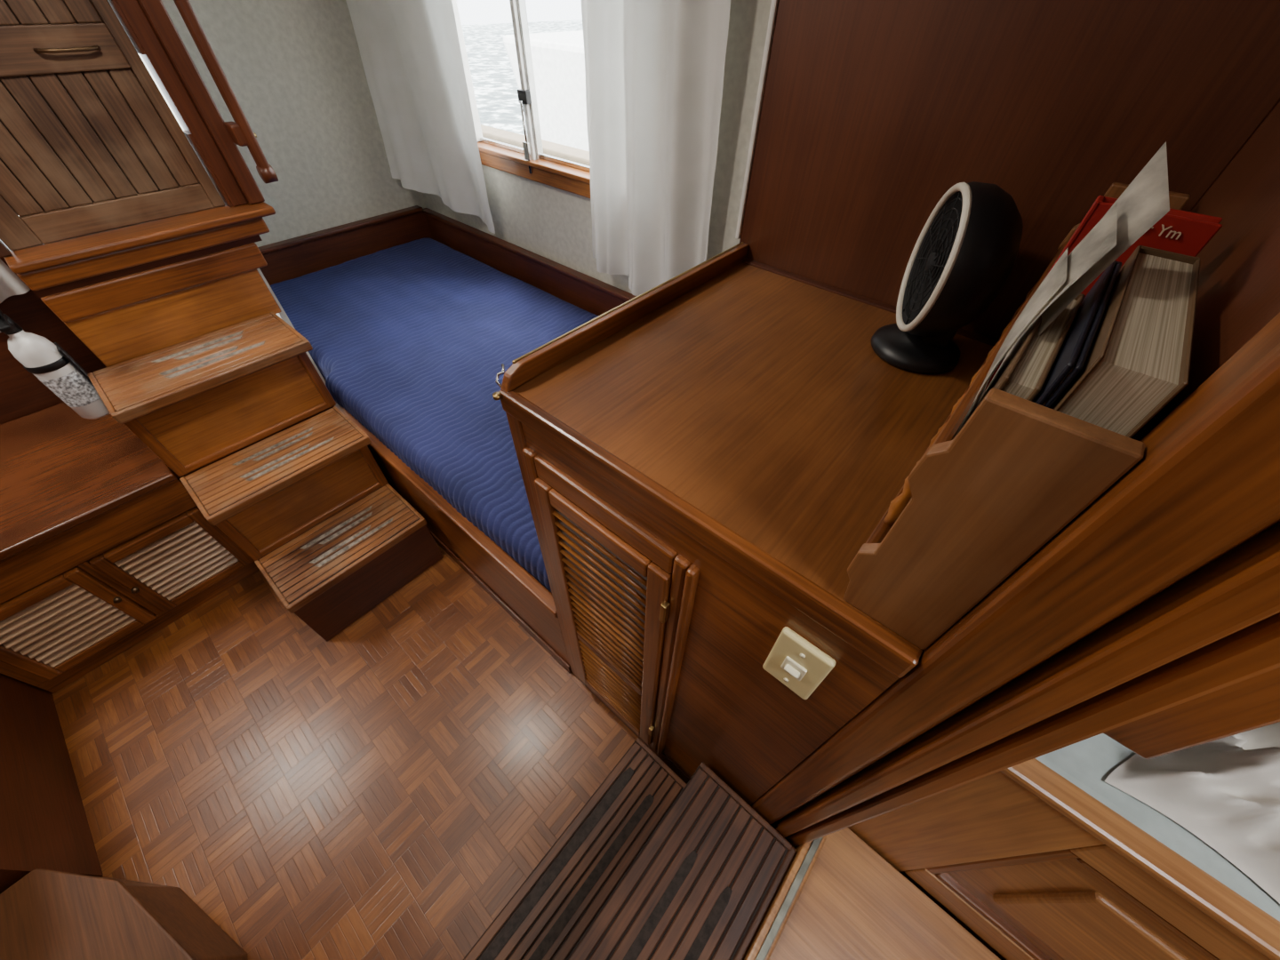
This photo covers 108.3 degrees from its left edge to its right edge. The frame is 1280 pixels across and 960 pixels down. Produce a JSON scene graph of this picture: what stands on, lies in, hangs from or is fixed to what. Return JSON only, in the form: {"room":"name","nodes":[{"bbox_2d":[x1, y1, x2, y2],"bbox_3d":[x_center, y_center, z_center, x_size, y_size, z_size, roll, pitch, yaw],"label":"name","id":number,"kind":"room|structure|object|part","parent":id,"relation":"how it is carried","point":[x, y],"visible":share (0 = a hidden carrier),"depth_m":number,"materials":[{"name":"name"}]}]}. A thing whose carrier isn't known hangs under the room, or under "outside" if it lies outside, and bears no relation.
{"room":"ship interior","nodes":[
{"label":"ship interior","id":0,"kind":"room"},
{"bbox_2d":[0,289,105,424],"bbox_3d":[-2.236,-0.428,1.003,0.050,2.050,1.170,33,55,26],"label":"wall","id":1,"kind":"structure","parent":0,"point":[22,394],"depth_m":1.49,"materials":[{"name":"brown wood"}]},
{"bbox_2d":[0,0,278,367],"bbox_3d":[-1.456,-0.786,1.348,0.472,2.050,0.644,33,55,26],"label":"door frame","id":2,"kind":"structure","parent":1,"relation":"in","point":[148,24],"depth_m":1.21,"materials":[{"name":"brown wood"}]},
{"bbox_2d":[0,258,30,303],"bbox_3d":[-1.921,-0.760,0.866,0.040,1.011,0.485,33,55,26],"label":"curtain","id":3,"kind":"object","parent":2,"relation":"hanging from","point":[11,284],"visible":0.87,"depth_m":1.31,"materials":[{"name":"fabric"}]},
{"bbox_3d":[-1.103,-1.192,1.043,0.067,0.902,0.052,33,55,26],"label":"grab rail","id":4,"kind":"part","parent":2,"relation":"part of","materials":[{"name":"brown wood"}]},
{"bbox_2d":[138,53,325,384],"bbox_3d":[-1.550,-1.072,1.611,0.800,2.050,0.135,33,55,26],"label":"wall","id":5,"kind":"structure","parent":0,"point":[282,315],"depth_m":1.62,"materials":[{"name":"paint"}]},
{"bbox_2d":[0,0,225,250],"bbox_3d":[-1.399,-1.044,0.898,0.052,1.017,0.475,33,55,26],"label":"door","id":6,"kind":"structure","parent":5,"relation":"in","point":[90,143],"depth_m":1.14,"materials":[{"name":"brown wood"}]},
{"bbox_2d":[161,0,426,247],"bbox_3d":[-1.563,-1.536,2.039,0.050,2.050,1.060,33,55,26],"label":"wall","id":7,"kind":"structure","parent":0,"point":[294,69],"depth_m":2.03,"materials":[{"name":"paint"}]},
{"bbox_2d":[51,542,638,959],"bbox_3d":[-0.439,0.714,1.409,4.500,0.050,2.800,33,55,26],"label":"floor","id":8,"kind":"structure","parent":0,"point":[384,788],"depth_m":1.29,"materials":[{"name":"wood parquet"}]},
{"bbox_2d":[0,673,103,894],"bbox_3d":[-1.946,0.605,1.091,1.300,0.525,0.490,33,55,26],"label":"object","id":9,"kind":"object","parent":8,"relation":"on","point":[44,822],"visible":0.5,"depth_m":1.15,"materials":[{"name":"brown wood"}]},
{"bbox_2d":[0,868,247,959],"bbox_3d":[-1.131,1.154,0.820,0.705,0.200,0.670,33,55,26],"label":"locker","id":10,"kind":"object","parent":8,"relation":"on","point":[46,914],"visible":1,"depth_m":0.94,"materials":[{"name":"brown wood"}]},
{"bbox_2d":[0,402,259,693],"bbox_3d":[-1.817,0.161,1.522,0.682,0.500,0.612,33,55,26],"label":"base cabinet","id":11,"kind":"object","parent":8,"relation":"on","point":[104,547],"visible":0.91,"depth_m":1.37,"materials":[{"name":"brown wood"}]},
{"bbox_2d":[3,201,443,641],"bbox_3d":[-1.123,-0.177,1.491,0.825,1.022,0.633,33,55,26],"label":"stairs","id":12,"kind":"structure","parent":8,"relation":"on","point":[203,368],"depth_m":1.39,"materials":[{"name":"brown wood"}]},
{"bbox_2d":[0,309,109,419],"bbox_3d":[-1.586,-0.314,1.238,0.143,0.338,0.086,33,55,26],"label":"fire extinguisher","id":13,"kind":"object","parent":12,"relation":"attached to","point":[46,360],"visible":0.91,"depth_m":1.24,"materials":[{"name":"white metal"}]},
{"bbox_2d":[258,205,636,673],"bbox_3d":[-0.712,-0.466,2.025,2.287,0.640,1.118,33,55,26],"label":"bed","id":14,"kind":"object","parent":8,"relation":"on","point":[527,601],"visible":0.31,"depth_m":2.07,"materials":[{"name":"brown wood"}]},
{"bbox_2d":[269,237,599,592],"bbox_3d":[-0.702,-0.539,1.924,2.246,0.124,1.046,33,55,26],"label":"mattress","id":15,"kind":"object","parent":14,"relation":"on","point":[412,340],"visible":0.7,"depth_m":1.81,"materials":[{"name":"blue fabric"}]},
{"bbox_2d":[463,737,796,959],"bbox_3d":[-0.179,1.026,0.853,0.395,0.351,1.025,33,55,26],"label":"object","id":16,"kind":"structure","parent":8,"relation":"on","point":[655,865],"depth_m":0.93,"materials":[{"name":"brown wood"}]},
{"bbox_2d":[498,241,998,805],"bbox_3d":[0.217,0.206,1.088,0.598,1.128,0.661,33,55,26],"label":"storage cabinet","id":17,"kind":"object","parent":8,"relation":"on","point":[706,460],"visible":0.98,"depth_m":0.66,"materials":[{"name":"brown wood"}]},
{"bbox_2d":[492,363,504,399],"bbox_3d":[-0.202,-0.141,0.660,0.014,0.033,0.045,6,47,5],"label":"brass hook","id":18,"kind":"object","parent":17,"relation":"attached to","point":[497,396],"visible":1,"depth_m":0.66,"materials":[{"name":"metal"}]},
{"bbox_2d":[762,626,835,699],"bbox_3d":[0.179,0.218,0.537,0.062,0.110,0.020,33,55,26],"label":"light switch","id":19,"kind":"object","parent":17,"relation":"attached to","point":[796,662],"visible":1,"depth_m":0.52,"materials":[{"name":"beige plastic"}]},
{"bbox_2d":[871,181,1022,374],"bbox_3d":[0.437,-0.288,0.664,0.142,0.235,0.192,33,55,26],"label":"desk fan","id":20,"kind":"object","parent":17,"relation":"on","point":[965,252],"visible":1,"depth_m":0.61,"materials":[{"name":"black plastic"}]},
{"bbox_2d":[843,182,1190,649],"bbox_3d":[0.416,-0.111,0.496,0.088,0.243,0.588,33,55,26],"label":"rack","id":21,"kind":"object","parent":17,"relation":"on","point":[981,501],"visible":0.68,"depth_m":0.31,"materials":[{"name":"brown wood"}]},
{"bbox_2d":[953,293,1084,438],"bbox_3d":[0.287,-0.024,0.413,0.020,0.240,0.167,33,55,26],"label":"book","id":22,"kind":"object","parent":21,"relation":"in","point":[1025,376],"visible":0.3,"depth_m":0.31,"materials":[{"name":"beige paper"}]},
{"bbox_2d":[954,141,1169,437],"bbox_3d":[0.288,-0.120,0.328,0.147,0.178,0.036,-27,53,-24],"label":"leaflets","id":23,"kind":"object","parent":21,"relation":"on","point":[1145,201],"visible":0.9,"depth_m":0.31,"materials":[{"name":"paper"}]},
{"bbox_2d":[1032,260,1122,407],"bbox_3d":[0.302,-0.027,0.401,0.007,0.262,0.192,33,55,26],"label":"book","id":24,"kind":"object","parent":21,"relation":"in","point":[1072,356],"visible":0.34,"depth_m":0.29,"materials":[{"name":"black paper"}]},
{"bbox_2d":[974,195,1222,404],"bbox_3d":[0.406,-0.117,0.470,0.080,0.286,0.023,33,55,26],"label":"book","id":25,"kind":"object","parent":21,"relation":"in","point":[1179,231],"visible":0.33,"depth_m":0.36,"materials":[{"name":"red paper"}]},
{"bbox_2d":[1049,245,1199,438],"bbox_3d":[0.324,-0.021,0.390,0.037,0.272,0.207,33,55,26],"label":"book","id":26,"kind":"object","parent":21,"relation":"in","point":[1139,357],"visible":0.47,"depth_m":0.26,"materials":[{"name":"beige paper"}]},
{"bbox_2d":[742,835,826,959],"bbox_3d":[0.065,1.057,0.818,0.030,0.366,0.885,33,55,26],"label":"threshold","id":27,"kind":"object","parent":8,"relation":"on","point":[764,940],"visible":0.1,"depth_m":0.84,"materials":[{"name":"brown wood"}]},
{"bbox_2d":[848,733,1279,959],"bbox_3d":[1.237,0.675,0.838,1.390,0.885,1.006,33,55,26],"label":"bunk","id":28,"kind":"object","parent":8,"relation":"on","point":[1040,858],"visible":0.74,"depth_m":0.57,"materials":[{"name":"brown wood"}]},
{"bbox_2d":[1104,721,1279,903],"bbox_3d":[1.292,0.346,0.455,1.206,0.164,0.946,33,55,26],"label":"duvet","id":29,"kind":"object","parent":28,"relation":"on","point":[1225,792],"visible":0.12,"depth_m":0.50,"materials":[{"name":"white fabric"}]},
{"bbox_2d":[422,0,771,293],"bbox_3d":[0.478,-0.751,1.350,4.500,2.050,0.050,33,55,26],"label":"wall","id":30,"kind":"structure","parent":0,"point":[555,224],"depth_m":1.84,"materials":[{"name":"paint"}]},
{"bbox_2d":[451,0,590,198],"bbox_3d":[-0.338,-1.484,1.571,1.100,0.840,0.091,33,55,26],"label":"window","id":31,"kind":"structure","parent":30,"relation":"in","point":[530,162],"depth_m":1.80,"materials":[{"name":"white paint"}]},
{"bbox_2d":[345,0,495,233],"bbox_3d":[-0.942,-1.694,1.869,0.759,1.131,0.095,30,53,24],"label":"curtain","id":32,"kind":"object","parent":31,"relation":"hanging from","point":[410,51],"visible":1,"depth_m":1.96,"materials":[{"name":"fabric"}]},
{"bbox_2d":[580,0,730,295],"bbox_3d":[0.014,-1.081,1.360,0.551,1.191,0.092,33,55,26],"label":"curtain","id":33,"kind":"object","parent":31,"relation":"hanging from","point":[654,69],"visible":0.95,"depth_m":1.38,"materials":[{"name":"fabric"}]},
{"bbox_2d":[768,827,1000,959],"bbox_3d":[0.365,1.595,0.340,1.368,0.345,1.665,33,55,26],"label":"floor","id":34,"kind":"structure","parent":0,"point":[852,904],"depth_m":0.84,"materials":[{"name":"brown wood"}]},
{"bbox_2d":[739,0,1279,339],"bbox_3d":[0.600,-0.417,1.043,0.620,2.050,0.475,33,55,26],"label":"wall","id":35,"kind":"structure","parent":0,"point":[872,111],"depth_m":0.65,"materials":[{"name":"brown wood"}]},
{"bbox_2d":[735,0,778,239],"bbox_3d":[0.213,-0.825,0.643,0.010,0.920,0.010,33,55,26],"label":"trim","id":36,"kind":"structure","parent":35,"relation":"attached to","point":[774,3],"depth_m":0.82,"materials":[{"name":"white paint"}]},
{"bbox_2d":[750,312,1279,847],"bbox_3d":[0.305,0.219,0.450,0.107,2.050,0.066,33,55,26],"label":"door frame","id":37,"kind":"structure","parent":35,"relation":"attached to","point":[1163,593],"depth_m":0.28,"materials":[{"name":"brown wood"}]},
{"bbox_2d":[1103,667,1279,759],"bbox_3d":[0.507,-0.117,0.131,0.155,1.120,0.020,33,55,26],"label":"trim","id":38,"kind":"structure","parent":35,"relation":"attached to","point":[1252,703],"depth_m":0.44,"materials":[{"name":"brown wood"}]},
{"bbox_2d":[1131,100,1279,440],"bbox_3d":[0.669,-0.084,0.737,0.080,2.050,1.065,33,55,26],"label":"bulkhead","id":39,"kind":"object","parent":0,"point":[1238,288],"depth_m":0.33,"materials":[{"name":"brown wood"}]},
{"label":"outside","id":40,"kind":"structure","parent":0,"visible":0},
{"bbox_2d":[480,124,589,166],"bbox_3d":[0.062,-0.685,2.759,7.000,1.780,0.750,33,55,26],"label":"deck","id":41,"kind":"object","parent":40,"point":[571,154],"visible":0.02,"depth_m":2.74,"materials":[{"name":"white paint"}]},
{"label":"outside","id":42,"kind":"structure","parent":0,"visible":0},
{"bbox_2d":[461,19,583,135],"bbox_3d":[16.704,-17.918,20.099,70.000,0.050,57.600,33,55,26],"label":"water","id":43,"kind":"structure","parent":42,"point":[495,86],"depth_m":17.27,"materials":[{"name":"white liquid"}]},
{"bbox_2d":[503,30,589,151],"bbox_3d":[2.916,-2.483,3.812,9.381,2.550,2.500,33,55,26],"label":"moored boat","id":44,"kind":"object","parent":43,"relation":"on","point":[558,58],"visible":0.08,"depth_m":4.66,"materials":[{"name":"white paint"}]}
]}

